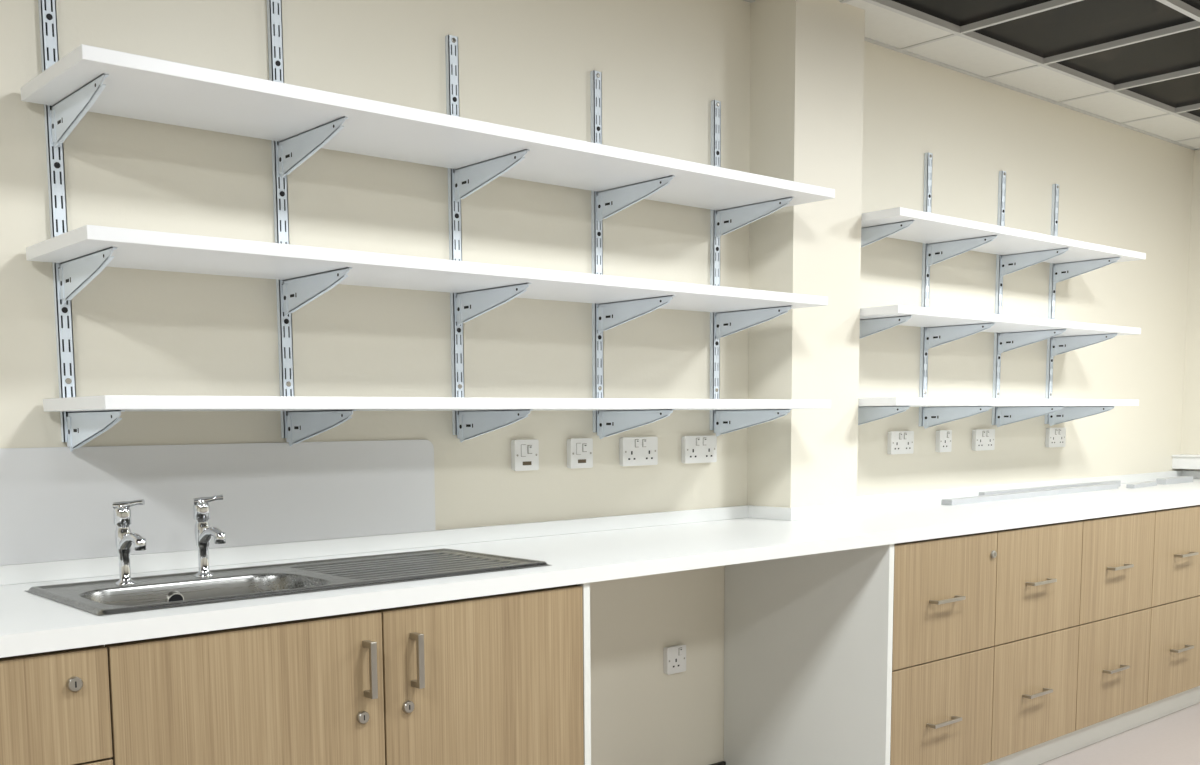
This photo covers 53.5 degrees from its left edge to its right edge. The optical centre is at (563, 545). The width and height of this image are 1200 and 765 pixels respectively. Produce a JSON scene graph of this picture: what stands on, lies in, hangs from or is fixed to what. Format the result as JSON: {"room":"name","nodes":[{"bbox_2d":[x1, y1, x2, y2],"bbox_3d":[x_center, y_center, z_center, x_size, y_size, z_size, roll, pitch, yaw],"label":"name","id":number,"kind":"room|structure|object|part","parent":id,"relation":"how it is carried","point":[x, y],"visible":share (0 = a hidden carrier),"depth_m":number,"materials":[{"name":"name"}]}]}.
{"room":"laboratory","nodes":[
{"label":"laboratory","id":0,"kind":"room"},
{"bbox_2d":[0,0,1193,764],"bbox_3d":[-0.361,-0.425,3.185,9.434,2.649,0.106,-6,8,-40],"label":"wall","id":1,"kind":"structure","parent":0,"point":[524,64],"depth_m":3.41,"materials":[{"name":"beige paint"}]},
{"bbox_2d":[0,440,435,565],"bbox_3d":[-1.423,-0.053,2.233,2.838,0.241,0.008,-6,8,-40],"label":"panel","id":2,"kind":"object","parent":1,"relation":"attached to","point":[56,503],"visible":1,"depth_m":2.74,"materials":[{"name":"white plastic"}]},
{"bbox_2d":[21,0,834,451],"bbox_3d":[-0.151,-0.784,3.009,2.213,1.047,0.380,-6,8,-40],"label":"shelving unit","id":3,"kind":"object","parent":1,"relation":"attached to","point":[298,121],"visible":1,"depth_m":2.76,"materials":[{"name":"silver metal"}]},
{"bbox_3d":[-1.055,-0.730,2.477,0.030,1.027,0.018,-6,8,-40],"label":"upright rail","id":4,"kind":"part","parent":3,"relation":"part of","materials":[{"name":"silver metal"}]},
{"bbox_3d":[-0.666,-0.768,2.807,0.030,1.027,0.018,-6,8,-40],"label":"upright rail","id":5,"kind":"part","parent":3,"relation":"part of","materials":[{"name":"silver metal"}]},
{"bbox_3d":[-0.285,-0.806,3.131,0.030,1.027,0.018,-6,8,-40],"label":"upright rail","id":6,"kind":"part","parent":3,"relation":"part of","materials":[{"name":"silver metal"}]},
{"bbox_3d":[0.098,-0.844,3.456,0.030,1.027,0.018,-6,8,-40],"label":"upright rail","id":7,"kind":"part","parent":3,"relation":"part of","materials":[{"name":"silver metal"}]},
{"bbox_3d":[0.482,-0.881,3.782,0.030,1.027,0.018,-6,8,-40],"label":"upright rail","id":8,"kind":"part","parent":3,"relation":"part of","materials":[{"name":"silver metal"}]},
{"bbox_2d":[511,439,538,470],"bbox_3d":[-0.108,-0.252,3.333,0.085,0.086,0.023,-6,8,-40],"label":"switch","id":9,"kind":"object","parent":1,"relation":"attached to","point":[524,453],"visible":1,"depth_m":3.32,"materials":[{"name":"white plastic"}]},
{"bbox_2d":[567,438,592,468],"bbox_3d":[0.048,-0.268,3.466,0.085,0.086,0.023,-6,8,-40],"label":"switch","id":10,"kind":"object","parent":1,"relation":"attached to","point":[579,450],"visible":1,"depth_m":3.46,"materials":[{"name":"white plastic"}]},
{"bbox_2d":[0,470,1199,585],"bbox_3d":[0.555,-0.064,3.512,7.498,0.040,0.642,-6,8,-40],"label":"backsplash","id":11,"kind":"structure","parent":1,"relation":"attached to","point":[152,562],"depth_m":3.23,"materials":[{"name":"white laminate"}]},
{"bbox_2d":[619,437,657,465],"bbox_3d":[0.228,-0.285,3.619,0.146,0.086,0.023,-6,8,-40],"label":"wall socket","id":12,"kind":"object","parent":1,"relation":"attached to","point":[633,451],"visible":1,"depth_m":3.61,"materials":[{"name":"white plastic"}]},
{"bbox_2d":[663,644,685,674],"bbox_3d":[0.355,0.364,3.791,0.085,0.086,0.023,-6,8,-40],"label":"wall socket","id":13,"kind":"object","parent":1,"relation":"attached to","point":[674,657],"visible":1,"depth_m":3.78,"materials":[{"name":"white plastic"}]},
{"bbox_2d":[681,435,716,463],"bbox_3d":[0.432,-0.305,3.792,0.146,0.086,0.023,-6,8,-40],"label":"wall socket","id":14,"kind":"object","parent":1,"relation":"attached to","point":[694,449],"visible":1,"depth_m":3.78,"materials":[{"name":"white plastic"}]},
{"bbox_2d":[710,761,725,764],"bbox_3d":[0.101,0.812,3.624,1.153,0.088,0.012,-6,8,-40],"label":"baseboard","id":15,"kind":"structure","parent":1,"relation":"attached to","point":[721,762],"depth_m":3.98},
{"bbox_2d":[887,431,913,453],"bbox_3d":[1.279,-0.389,4.510,0.146,0.086,0.023,-6,8,-40],"label":"wall socket","id":16,"kind":"object","parent":1,"relation":"attached to","point":[899,442],"visible":1,"depth_m":4.50,"materials":[{"name":"white plastic"}]},
{"bbox_2d":[935,430,951,451],"bbox_3d":[1.503,-0.411,4.701,0.085,0.086,0.023,-6,8,-40],"label":"wall socket","id":17,"kind":"object","parent":1,"relation":"attached to","point":[943,437],"visible":1,"depth_m":4.69,"materials":[{"name":"white plastic"}]},
{"bbox_2d":[972,429,994,450],"bbox_3d":[1.727,-0.433,4.891,0.146,0.086,0.023,-6,8,-40],"label":"wall socket","id":18,"kind":"object","parent":1,"relation":"attached to","point":[982,439],"visible":1,"depth_m":4.87,"materials":[{"name":"white plastic"}]},
{"bbox_2d":[858,152,1145,428],"bbox_3d":[1.675,-0.973,4.593,1.800,1.037,0.325,-6,8,-40],"label":"shelving unit","id":19,"kind":"object","parent":1,"relation":"attached to","point":[943,237],"visible":0.77,"depth_m":4.53,"materials":[{"name":"silver metal"}]},
{"bbox_3d":[1.384,-0.970,4.548,0.030,1.027,0.018,-6,8,-40],"label":"upright rail","id":20,"kind":"part","parent":19,"relation":"part of","materials":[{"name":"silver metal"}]},
{"bbox_3d":[1.791,-1.010,4.893,0.030,1.027,0.018,-6,8,-40],"label":"upright rail","id":21,"kind":"part","parent":19,"relation":"part of","materials":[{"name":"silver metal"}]},
{"bbox_3d":[2.126,-1.043,5.177,0.030,1.027,0.018,-6,8,-40],"label":"upright rail","id":22,"kind":"part","parent":19,"relation":"part of","materials":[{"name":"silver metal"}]},
{"bbox_2d":[1045,427,1065,446],"bbox_3d":[2.185,-0.478,5.280,0.146,0.086,0.023,-6,8,-40],"label":"wall socket","id":23,"kind":"object","parent":1,"relation":"attached to","point":[1055,437],"visible":1,"depth_m":5.26,"materials":[{"name":"white plastic"}]},
{"bbox_2d":[747,0,864,507],"bbox_3d":[0.805,-0.476,3.991,0.356,2.561,0.182,-6,8,-40],"label":"pillar","id":24,"kind":"structure","parent":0,"point":[807,56],"depth_m":3.85,"materials":[{"name":"beige paint"}]},
{"bbox_2d":[838,0,1199,147],"bbox_3d":[1.434,-1.502,0.946,9.434,0.106,5.632,-6,8,-40],"label":"ceiling","id":25,"kind":"structure","parent":0,"point":[1085,23],"depth_m":4.35,"materials":[{"name":"white tile"}]},
{"bbox_2d":[744,0,1199,149],"bbox_3d":[1.434,-1.456,0.951,9.258,0.023,5.456,-6,8,-40],"label":"grid","id":26,"kind":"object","parent":25,"relation":"attached to","point":[966,31],"depth_m":4.37,"materials":[{"name":"white metal"}]},
{"bbox_2d":[1039,703,1199,764],"bbox_3d":[1.458,1.132,1.223,9.434,0.070,5.632,-6,8,-40],"label":"floor","id":27,"kind":"structure","parent":0,"point":[1173,738],"depth_m":4.45,"materials":[{"name":"grey plastic"}]},
{"bbox_2d":[0,645,112,764],"bbox_3d":[-1.161,0.595,2.075,0.560,0.867,0.649,-6,8,-40],"label":"base cabinet","id":28,"kind":"object","parent":27,"relation":"on","point":[55,705],"visible":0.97,"depth_m":1.94,"materials":[{"name":"brown wood"}]},
{"bbox_3d":[-0.803,0.229,1.954,0.025,0.024,0.010,-6,8,-40],"label":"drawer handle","id":29,"kind":"part","parent":28,"relation":"part of","materials":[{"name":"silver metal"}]},
{"bbox_3d":[-0.978,0.521,1.851,0.556,0.280,0.019,-6,8,-40],"label":"drawer","id":30,"kind":"part","parent":28,"relation":"part of","materials":[{"name":"brown wood"}]},
{"bbox_2d":[104,583,590,764],"bbox_3d":[-0.543,0.533,2.611,1.080,0.867,0.666,-6,8,-40],"label":"base cabinet","id":31,"kind":"object","parent":27,"relation":"on","point":[497,679],"depth_m":2.33,"materials":[{"name":"brown wood"}]},
{"bbox_3d":[-0.562,0.526,2.209,0.530,0.756,0.019,-6,8,-40],"label":"door","id":32,"kind":"part","parent":31,"relation":"part of","materials":[{"name":"brown wood"}]},
{"bbox_3d":[-0.382,0.268,2.304,0.030,0.163,0.032,-6,8,-40],"label":"door handle","id":33,"kind":"part","parent":31,"relation":"part of","materials":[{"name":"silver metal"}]},
{"bbox_3d":[-0.301,0.257,2.373,0.035,0.161,0.032,-6,8,-40],"label":"door handle","id":34,"kind":"part","parent":31,"relation":"part of","materials":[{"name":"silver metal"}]},
{"bbox_3d":[-0.159,0.487,2.550,0.522,0.756,0.019,-6,8,-40],"label":"door","id":35,"kind":"part","parent":31,"relation":"part of","materials":[{"name":"brown wood"}]},
{"bbox_3d":[-0.150,0.493,2.965,0.019,0.867,0.634,-6,8,-40],"label":"cabinet end panel","id":36,"kind":"part","parent":31,"relation":"part of","materials":[{"name":"white laminate"}]},
{"bbox_2d":[724,544,893,764],"bbox_3d":[0.749,0.404,3.728,0.024,0.867,0.634,-6,8,-40],"label":"cabinet end panel","id":37,"kind":"object","parent":27,"relation":"on","point":[808,639],"visible":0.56,"depth_m":3.69,"materials":[{"name":"white laminate"}]},
{"bbox_2d":[890,520,1082,764],"bbox_3d":[1.264,0.368,4.022,1.144,0.867,0.478,-6,8,-40],"label":"base cabinet","id":38,"kind":"object","parent":27,"relation":"on","point":[986,630],"visible":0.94,"depth_m":3.83,"materials":[{"name":"brown wood"}]},
{"bbox_3d":[1.176,0.541,3.701,0.566,0.382,0.019,-6,8,-40],"label":"drawer","id":39,"kind":"part","parent":38,"relation":"part of","materials":[{"name":"brown wood"}]},
{"bbox_3d":[1.173,0.164,3.662,0.566,0.370,0.019,-6,8,-40],"label":"drawer","id":40,"kind":"part","parent":38,"relation":"part of","materials":[{"name":"brown wood"}]},
{"bbox_3d":[1.174,0.546,3.666,0.150,0.011,0.032,-6,8,-40],"label":"drawer handle","id":41,"kind":"part","parent":38,"relation":"part of","materials":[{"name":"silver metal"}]},
{"bbox_3d":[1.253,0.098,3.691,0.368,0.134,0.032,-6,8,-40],"label":"drawer handle","id":42,"kind":"part","parent":38,"relation":"part of","materials":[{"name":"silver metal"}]},
{"bbox_3d":[1.611,0.498,4.071,0.570,0.382,0.019,-6,8,-40],"label":"drawer","id":43,"kind":"part","parent":38,"relation":"part of","materials":[{"name":"brown wood"}]},
{"bbox_3d":[1.609,0.503,4.035,0.150,0.011,0.032,-6,8,-40],"label":"drawer handle","id":44,"kind":"part","parent":38,"relation":"part of","materials":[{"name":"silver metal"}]},
{"bbox_3d":[1.607,0.121,4.031,0.570,0.370,0.019,-6,8,-40],"label":"drawer","id":45,"kind":"part","parent":38,"relation":"part of","materials":[{"name":"brown wood"}]},
{"bbox_3d":[1.605,0.124,3.996,0.150,0.011,0.032,-6,8,-40],"label":"drawer handle","id":46,"kind":"part","parent":38,"relation":"part of","materials":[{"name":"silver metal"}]},
{"bbox_2d":[1060,505,1199,755],"bbox_3d":[2.082,0.276,4.828,1.153,0.867,0.649,-6,8,-40],"label":"base cabinet","id":47,"kind":"object","parent":27,"relation":"on","point":[1139,625],"visible":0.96,"depth_m":4.53,"materials":[{"name":"brown wood"}]},
{"bbox_3d":[2.050,0.455,4.443,0.577,0.382,0.019,-6,8,-40],"label":"drawer","id":48,"kind":"part","parent":47,"relation":"part of","materials":[{"name":"brown wood"}]},
{"bbox_3d":[2.048,0.460,4.408,0.150,0.011,0.032,-6,8,-40],"label":"drawer handle","id":49,"kind":"part","parent":47,"relation":"part of","materials":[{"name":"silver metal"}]},
{"bbox_3d":[2.046,0.078,4.403,0.577,0.370,0.019,-6,8,-40],"label":"drawer","id":50,"kind":"part","parent":47,"relation":"part of","materials":[{"name":"brown wood"}]},
{"bbox_3d":[2.044,0.081,4.368,0.150,0.011,0.032,-6,8,-40],"label":"drawer handle","id":51,"kind":"part","parent":47,"relation":"part of","materials":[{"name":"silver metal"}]},
{"bbox_3d":[2.488,0.412,4.815,0.568,0.382,0.019,-6,8,-40],"label":"drawer","id":52,"kind":"part","parent":47,"relation":"part of","materials":[{"name":"brown wood"}]},
{"bbox_3d":[2.485,0.034,4.775,0.568,0.370,0.019,-6,8,-40],"label":"drawer","id":53,"kind":"part","parent":47,"relation":"part of","materials":[{"name":"brown wood"}]},
{"bbox_3d":[2.486,0.417,4.780,0.150,0.011,0.032,-6,8,-40],"label":"drawer handle","id":54,"kind":"part","parent":47,"relation":"part of","materials":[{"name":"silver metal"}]},
{"bbox_3d":[2.482,0.038,4.740,0.150,0.011,0.032,-6,8,-40],"label":"drawer handle","id":55,"kind":"part","parent":47,"relation":"part of","materials":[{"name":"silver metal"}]},
{"bbox_2d":[1193,686,1199,704],"bbox_3d":[2.965,0.189,5.577,1.170,0.867,0.649,-6,8,-40],"label":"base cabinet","id":56,"kind":"object","parent":27,"relation":"on","point":[1196,694],"visible":0.1,"depth_m":5.08,"materials":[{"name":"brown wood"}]},
{"bbox_2d":[0,479,1199,657],"bbox_3d":[0.555,-0.026,3.515,7.497,0.035,0.642,-6,8,-40],"label":"countertop","id":57,"kind":"structure","parent":56,"relation":"on","point":[30,623],"depth_m":2.91,"materials":[{"name":"white laminate"}]},
{"bbox_2d":[113,499,146,584],"bbox_3d":[-0.863,-0.005,2.396,0.105,0.173,0.054,4,8,39],"label":"tap","id":58,"kind":"object","parent":57,"relation":"on","point":[124,539],"visible":1,"depth_m":2.40,"materials":[{"name":"silver metal"}]},
{"bbox_2d":[193,494,225,576],"bbox_3d":[-0.737,-0.018,2.510,0.064,0.173,0.105,-6,8,-40],"label":"tap","id":59,"kind":"object","parent":57,"relation":"on","point":[204,533],"visible":1,"depth_m":2.51,"materials":[{"name":"silver metal"}]},
{"bbox_2d":[26,548,548,615],"bbox_3d":[-0.550,0.136,2.546,1.021,0.151,0.421,-6,8,-40],"label":"sink","id":60,"kind":"object","parent":57,"relation":"in","point":[101,597],"visible":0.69,"depth_m":2.52,"materials":[{"name":"silver metal"}]},
{"bbox_2d":[941,483,1117,504],"bbox_3d":[1.954,-0.213,4.901,1.408,0.021,0.044,-6,8,-41],"label":"upstand","id":61,"kind":"object","parent":57,"relation":"on","point":[1036,493],"visible":1,"depth_m":4.80,"materials":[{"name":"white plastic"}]},
{"bbox_2d":[978,480,1120,495],"bbox_3d":[2.123,-0.243,5.142,1.188,0.026,0.026,-6,8,-40],"label":"upstand","id":62,"kind":"object","parent":57,"relation":"on","point":[1118,482],"visible":0.61,"depth_m":5.07,"materials":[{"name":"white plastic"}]},
{"bbox_2d":[1126,481,1156,487],"bbox_3d":[2.657,-0.277,5.464,0.035,0.018,0.308,5,8,44],"label":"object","id":63,"kind":"object","parent":57,"relation":"on","point":[1149,483],"visible":1,"depth_m":5.42,"materials":[{"name":"white plastic"}]},
{"bbox_2d":[1156,476,1192,483],"bbox_3d":[2.946,-0.312,5.732,0.308,0.026,0.044,-6,8,-40],"label":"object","id":64,"kind":"object","parent":57,"relation":"on","point":[1183,479],"visible":0.91,"depth_m":5.69,"materials":[{"name":"white plastic"}]},
{"bbox_2d":[1180,150,1199,470],"bbox_3d":[5.005,-0.571,4.101,0.106,2.649,5.456,-6,8,-40],"label":"wall","id":65,"kind":"structure","parent":0,"point":[1190,432],"depth_m":6.07,"materials":[{"name":"beige paint"}]},
{"bbox_2d":[1172,454,1199,468],"bbox_3d":[3.899,-0.347,5.267,0.106,0.071,2.288,-6,8,-40],"label":"trim","id":66,"kind":"structure","parent":65,"relation":"attached to","point":[1179,461],"depth_m":6.05,"materials":[{"name":"white plastic"}]}
]}

